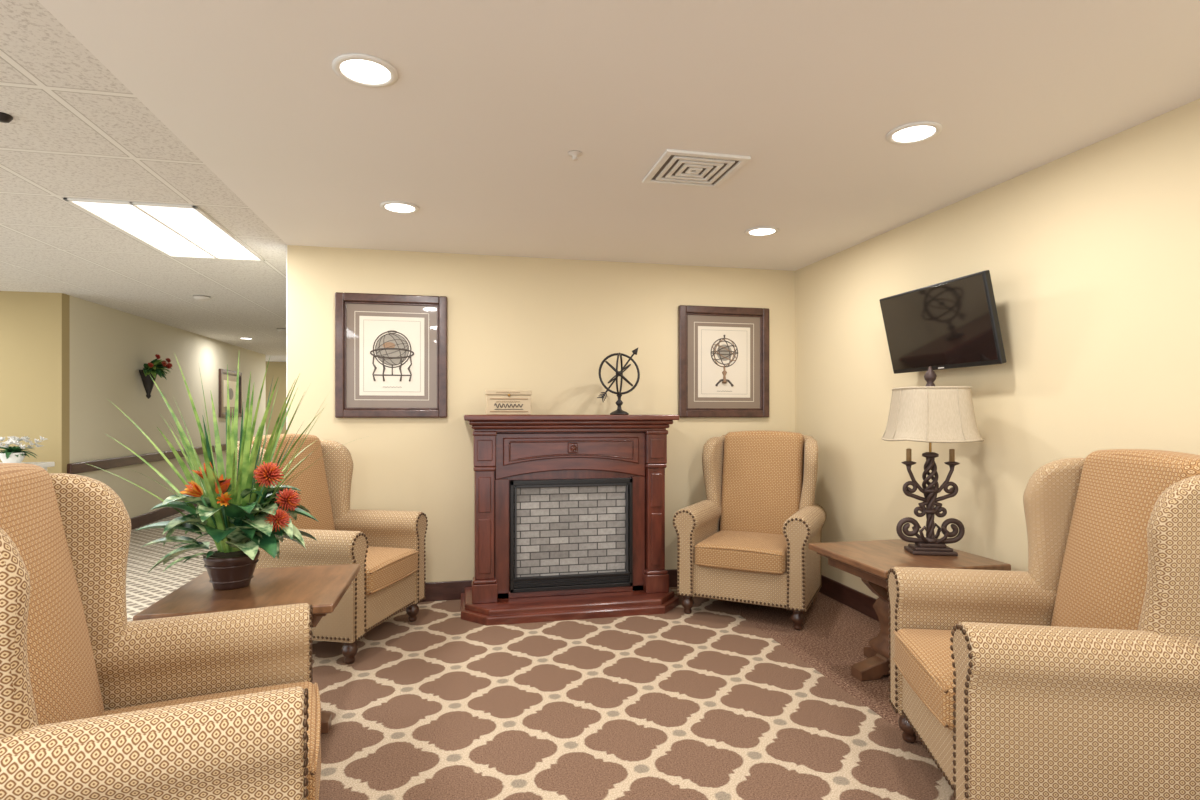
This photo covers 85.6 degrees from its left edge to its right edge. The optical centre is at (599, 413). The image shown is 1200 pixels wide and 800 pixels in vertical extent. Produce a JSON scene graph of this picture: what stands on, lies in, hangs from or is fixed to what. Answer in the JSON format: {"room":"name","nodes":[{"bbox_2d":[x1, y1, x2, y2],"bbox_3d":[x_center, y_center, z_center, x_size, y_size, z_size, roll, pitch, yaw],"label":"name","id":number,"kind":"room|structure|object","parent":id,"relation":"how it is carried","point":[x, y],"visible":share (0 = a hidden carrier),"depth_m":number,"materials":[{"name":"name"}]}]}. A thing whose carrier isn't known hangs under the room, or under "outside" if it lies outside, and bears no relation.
{"room":"care facility","nodes":[
{"label":"care facility","id":0,"kind":"room"},
{"bbox_2d":[0,112,12,122],"bbox_3d":[-2.165,-1.070,2.346,0.060,0.024,0.060,0,0,-12],"label":"dome","id":1,"kind":"object","parent":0,"point":[4,118],"depth_m":2.34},
{"bbox_2d":[0,291,69,473],"bbox_3d":[-6.155,0.084,5.565,2.720,2.332,0.120,0,0,-12],"label":"wall","id":2,"kind":"structure","parent":0,"point":[34,326],"depth_m":5.75,"materials":[{"name":"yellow paint"}]},
{"bbox_2d":[0,0,286,361],"bbox_3d":[-4.868,-1.132,5.291,5.120,0.100,16.800,0,0,-12],"label":"ceiling","id":3,"kind":"structure","parent":0,"point":[75,130],"depth_m":3.22,"materials":[{"name":"white tile"}]},
{"bbox_2d":[63,198,264,260],"bbox_3d":[-2.516,-1.076,3.891,0.600,0.012,1.210,0,0,-12],"label":"light","id":4,"kind":"object","parent":3,"relation":"in","point":[173,230],"depth_m":3.75,"materials":[{"name":"white plastic"}]},
{"bbox_2d":[193,295,210,300],"bbox_3d":[-3.662,-1.063,5.961,0.140,0.037,0.140,0,0,-12],"label":"smoke detector","id":5,"kind":"object","parent":3,"relation":"attached to","point":[196,297],"visible":1,"depth_m":5.92,"materials":[{"name":"white plastic"}]},
{"bbox_2d":[277,328,285,331],"bbox_3d":[-4.031,-1.063,8.234,0.140,0.037,0.140,0,0,-12],"label":"smoke detector","id":6,"kind":"object","parent":3,"relation":"attached to","point":[278,329],"visible":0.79,"depth_m":8.18,"materials":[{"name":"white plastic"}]},
{"bbox_2d":[70,296,265,517],"bbox_3d":[-5.542,0.084,8.880,0.120,2.332,6.100,0,0,-12],"label":"wall","id":7,"kind":"structure","parent":0,"point":[109,347],"depth_m":7.20,"materials":[{"name":"paint"}]},
{"bbox_2d":[67,444,225,473],"bbox_3d":[-5.458,0.500,8.872,0.040,0.100,6.150,0,0,-12],"label":"chair rail","id":8,"kind":"object","parent":7,"relation":"attached to","point":[79,467],"visible":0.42,"depth_m":6.75,"materials":[{"name":"brown wood"}]},
{"bbox_2d":[139,354,171,398],"bbox_3d":[-4.963,-0.415,7.260,0.363,0.489,0.320,0,0,35],"label":"flower planter","id":9,"kind":"object","parent":7,"relation":"attached to","point":[155,367],"visible":1,"depth_m":7.19,"materials":[{"name":"metal"}]},
{"bbox_2d":[130,501,196,529],"bbox_3d":[-5.460,1.188,8.836,0.020,0.125,6.220,0,0,-12],"label":"baseboard","id":10,"kind":"structure","parent":7,"relation":"attached to","point":[144,519],"depth_m":7.49,"materials":[{"name":"brown wood"}]},
{"bbox_2d":[219,369,241,416],"bbox_3d":[-5.708,-0.310,10.020,0.035,0.720,0.950,0,0,-12],"label":"picture","id":11,"kind":"object","parent":7,"relation":"attached to","point":[232,375],"visible":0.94,"depth_m":9.97,"materials":[{"name":"brown wood"}]},
{"bbox_2d":[266,361,285,434],"bbox_3d":[-6.633,0.084,13.452,5.120,2.332,0.100,0,0,-12],"label":"wall","id":12,"kind":"structure","parent":0,"point":[278,369],"depth_m":13.39,"materials":[{"name":"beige paint"}]},
{"bbox_2d":[126,511,955,799],"bbox_3d":[-3.128,1.275,5.667,8.680,0.050,16.800,0,0,-12],"label":"floor","id":13,"kind":"structure","parent":0,"point":[702,704],"depth_m":2.76,"materials":[{"name":"carpet"}]},
{"bbox_2d":[1,462,54,470],"bbox_3d":[-4.937,0.830,5.327,0.600,0.840,0.360,0,0,-12],"label":"console table","id":14,"kind":"object","parent":13,"relation":"on","point":[44,465],"visible":0.09,"depth_m":5.48,"materials":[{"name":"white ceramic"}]},
{"bbox_2d":[0,436,46,462],"bbox_3d":[-4.812,0.294,5.318,0.422,0.232,0.400,0,0,-12],"label":"flower pot","id":15,"kind":"object","parent":14,"relation":"on","point":[15,454],"visible":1,"depth_m":5.28,"materials":[{"name":"white ceramic"}]},
{"bbox_2d":[0,463,320,799],"bbox_3d":[-1.111,0.682,1.555,0.812,1.136,0.839,0,0,-23],"label":"wingback armchair","id":16,"kind":"object","parent":13,"relation":"on","point":[96,703],"visible":1,"depth_m":1.45,"materials":[{"name":"fabric"}]},
{"bbox_2d":[133,564,359,733],"bbox_3d":[-1.310,0.959,2.520,0.625,0.582,0.640,0,0,-12],"label":"end table","id":17,"kind":"object","parent":13,"relation":"on","point":[322,587],"visible":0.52,"depth_m":2.42,"materials":[{"name":"brown wood"}]},
{"bbox_2d":[88,353,360,589],"bbox_3d":[-1.433,0.206,2.558,0.806,0.924,0.799,0,0,21],"label":"flower arrangement","id":18,"kind":"object","parent":17,"relation":"on","point":[242,511],"visible":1,"depth_m":2.44,"materials":[{"name":"green plant"}]},
{"bbox_2d":[237,434,427,663],"bbox_3d":[-1.507,0.682,3.645,0.812,1.136,0.839,0,0,11],"label":"wingback armchair","id":19,"kind":"object","parent":13,"relation":"on","point":[388,547],"visible":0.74,"depth_m":3.63,"materials":[{"name":"fabric"}]},
{"bbox_2d":[461,415,678,625],"bbox_3d":[-0.192,0.627,4.225,1.400,1.245,0.580,0,0,-12],"label":"electric fireplace","id":20,"kind":"object","parent":13,"relation":"on","point":[569,510],"visible":1,"depth_m":4.14,"materials":[{"name":"brown wood"}]},
{"bbox_2d":[485,390,531,414],"bbox_3d":[-0.594,-0.074,4.197,0.290,0.158,0.155,0,0,-12],"label":"box","id":21,"kind":"object","parent":20,"relation":"on","point":[498,402],"visible":1,"depth_m":4.13,"materials":[{"name":"beige wood"}]},
{"bbox_2d":[597,348,639,414],"bbox_3d":[0.130,-0.223,4.346,0.190,0.455,0.314,0,0,39],"label":"sculpture","id":22,"kind":"object","parent":20,"relation":"on","point":[619,411],"visible":1,"depth_m":4.33,"materials":[{"name":"metal"}]},
{"bbox_2d":[673,430,826,629],"bbox_3d":[0.992,0.682,4.197,0.839,1.136,0.812,0,0,27],"label":"wingback armchair","id":23,"kind":"object","parent":13,"relation":"on","point":[750,537],"visible":1,"depth_m":4.11,"materials":[{"name":"fabric"}]},
{"bbox_2d":[808,539,1010,680],"bbox_3d":[1.454,0.959,3.118,0.640,0.582,0.620,0,0,-12],"label":"end table","id":24,"kind":"object","parent":13,"relation":"on","point":[871,561],"visible":0.58,"depth_m":3.06,"materials":[{"name":"brown wood"}]},
{"bbox_2d":[881,366,983,555],"bbox_3d":[1.591,0.218,3.122,0.408,0.900,0.408,0,0,8],"label":"table lamp","id":25,"kind":"object","parent":24,"relation":"on","point":[930,413],"visible":1,"depth_m":3.06,"materials":[{"name":"brown metal"}]},
{"bbox_2d":[886,449,1199,799],"bbox_3d":[1.442,0.682,2.096,0.812,1.136,0.839,0,0,9],"label":"wingback armchair","id":26,"kind":"object","parent":13,"relation":"on","point":[1074,675],"visible":1,"depth_m":1.77,"materials":[{"name":"fabric"}]},
{"bbox_2d":[287,245,794,581],"bbox_3d":[-0.226,0.084,4.596,3.660,2.332,0.120,0,0,-12],"label":"wall","id":27,"kind":"structure","parent":0,"point":[546,327],"depth_m":4.44,"materials":[{"name":"beige paint"}]},
{"bbox_2d":[286,245,286,429],"bbox_3d":[-2.018,0.084,4.209,0.006,2.332,0.120,0,0,-12],"label":"trim","id":28,"kind":"structure","parent":27,"relation":"attached to","point":[286,245],"depth_m":4.15,"materials":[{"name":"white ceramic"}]},
{"bbox_2d":[335,292,446,417],"bbox_3d":[-1.369,-0.381,4.269,0.705,0.812,0.035,0,0,-12],"label":"print","id":29,"kind":"object","parent":27,"relation":"attached to","point":[391,349],"visible":1,"depth_m":4.26,"materials":[{"name":"brown wood"}]},
{"bbox_2d":[421,569,676,601],"bbox_3d":[-0.261,1.188,4.518,3.560,0.125,0.018,0,0,-12],"label":"baseboard","id":30,"kind":"structure","parent":27,"relation":"attached to","point":[447,590],"depth_m":4.35,"materials":[{"name":"brown wood"}]},
{"bbox_2d":[678,305,768,416],"bbox_3d":[0.915,-0.381,4.764,0.705,0.812,0.040,0,0,-12],"label":"print","id":31,"kind":"object","parent":27,"relation":"attached to","point":[723,352],"visible":1,"depth_m":4.76,"materials":[{"name":"brown wood"}]},
{"bbox_2d":[38,0,1199,270],"bbox_3d":[0.479,-1.132,1.331,3.660,0.100,6.800,0,0,-12],"label":"ceiling","id":32,"kind":"structure","parent":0,"point":[481,119],"depth_m":2.27,"materials":[{"name":"paint"}]},
{"bbox_2d":[332,53,397,87],"bbox_3d":[-0.738,-1.077,2.040,0.196,0.009,0.196,0,0,-12],"label":"recessed light","id":33,"kind":"object","parent":32,"relation":"in","point":[364,70],"visible":1,"depth_m":2.03,"materials":[{"name":"white glass"}]},
{"bbox_2d":[380,201,418,213],"bbox_3d":[-1.045,-1.077,3.386,0.196,0.009,0.196,0,0,-12],"label":"recessed light","id":34,"kind":"object","parent":32,"relation":"in","point":[400,207],"visible":1,"depth_m":3.38,"materials":[{"name":"white glass"}]},
{"bbox_2d":[568,150,581,160],"bbox_3d":[-0.104,-1.068,2.689,0.060,0.028,0.060,0,0,-12],"label":"sprinkler head","id":35,"kind":"object","parent":32,"relation":"attached to","point":[574,153],"visible":1,"depth_m":2.68},
{"bbox_2d":[642,149,750,188],"bbox_3d":[0.414,-1.076,2.862,0.370,0.012,0.370,0,0,-12],"label":"ceiling air vent","id":36,"kind":"object","parent":32,"relation":"in","point":[674,167],"depth_m":2.84,"materials":[{"name":"white metal"}]},
{"bbox_2d":[745,226,778,235],"bbox_3d":[0.958,-1.077,3.829,0.196,0.009,0.196,0,0,-12],"label":"recessed light","id":37,"kind":"object","parent":32,"relation":"in","point":[763,230],"visible":1,"depth_m":3.83,"materials":[{"name":"white glass"}]},
{"bbox_2d":[886,121,941,144],"bbox_3d":[1.206,-1.077,2.491,0.196,0.009,0.196,0,0,-12],"label":"recessed light","id":38,"kind":"object","parent":32,"relation":"in","point":[916,132],"visible":1,"depth_m":2.48,"materials":[{"name":"white glass"}]},
{"bbox_2d":[795,99,1199,598],"bbox_3d":[2.232,0.084,1.649,0.100,2.332,6.680,0,0,-12],"label":"wall","id":39,"kind":"structure","parent":0,"point":[1091,254],"depth_m":2.90,"materials":[{"name":"beige paint"}]},
{"bbox_2d":[818,575,878,620],"bbox_3d":[2.176,1.188,1.628,0.018,0.125,6.662,0,0,-12],"label":"baseboard","id":40,"kind":"structure","parent":39,"relation":"attached to","point":[861,602],"depth_m":4.20,"materials":[{"name":"brown wood"}]},
{"bbox_2d":[879,270,1006,373],"bbox_3d":[1.727,-0.434,3.264,0.200,0.418,0.740,0,0,-12],"label":"television","id":41,"kind":"object","parent":39,"relation":"attached to","point":[954,323],"visible":1,"depth_m":3.17,"materials":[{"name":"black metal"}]}
]}

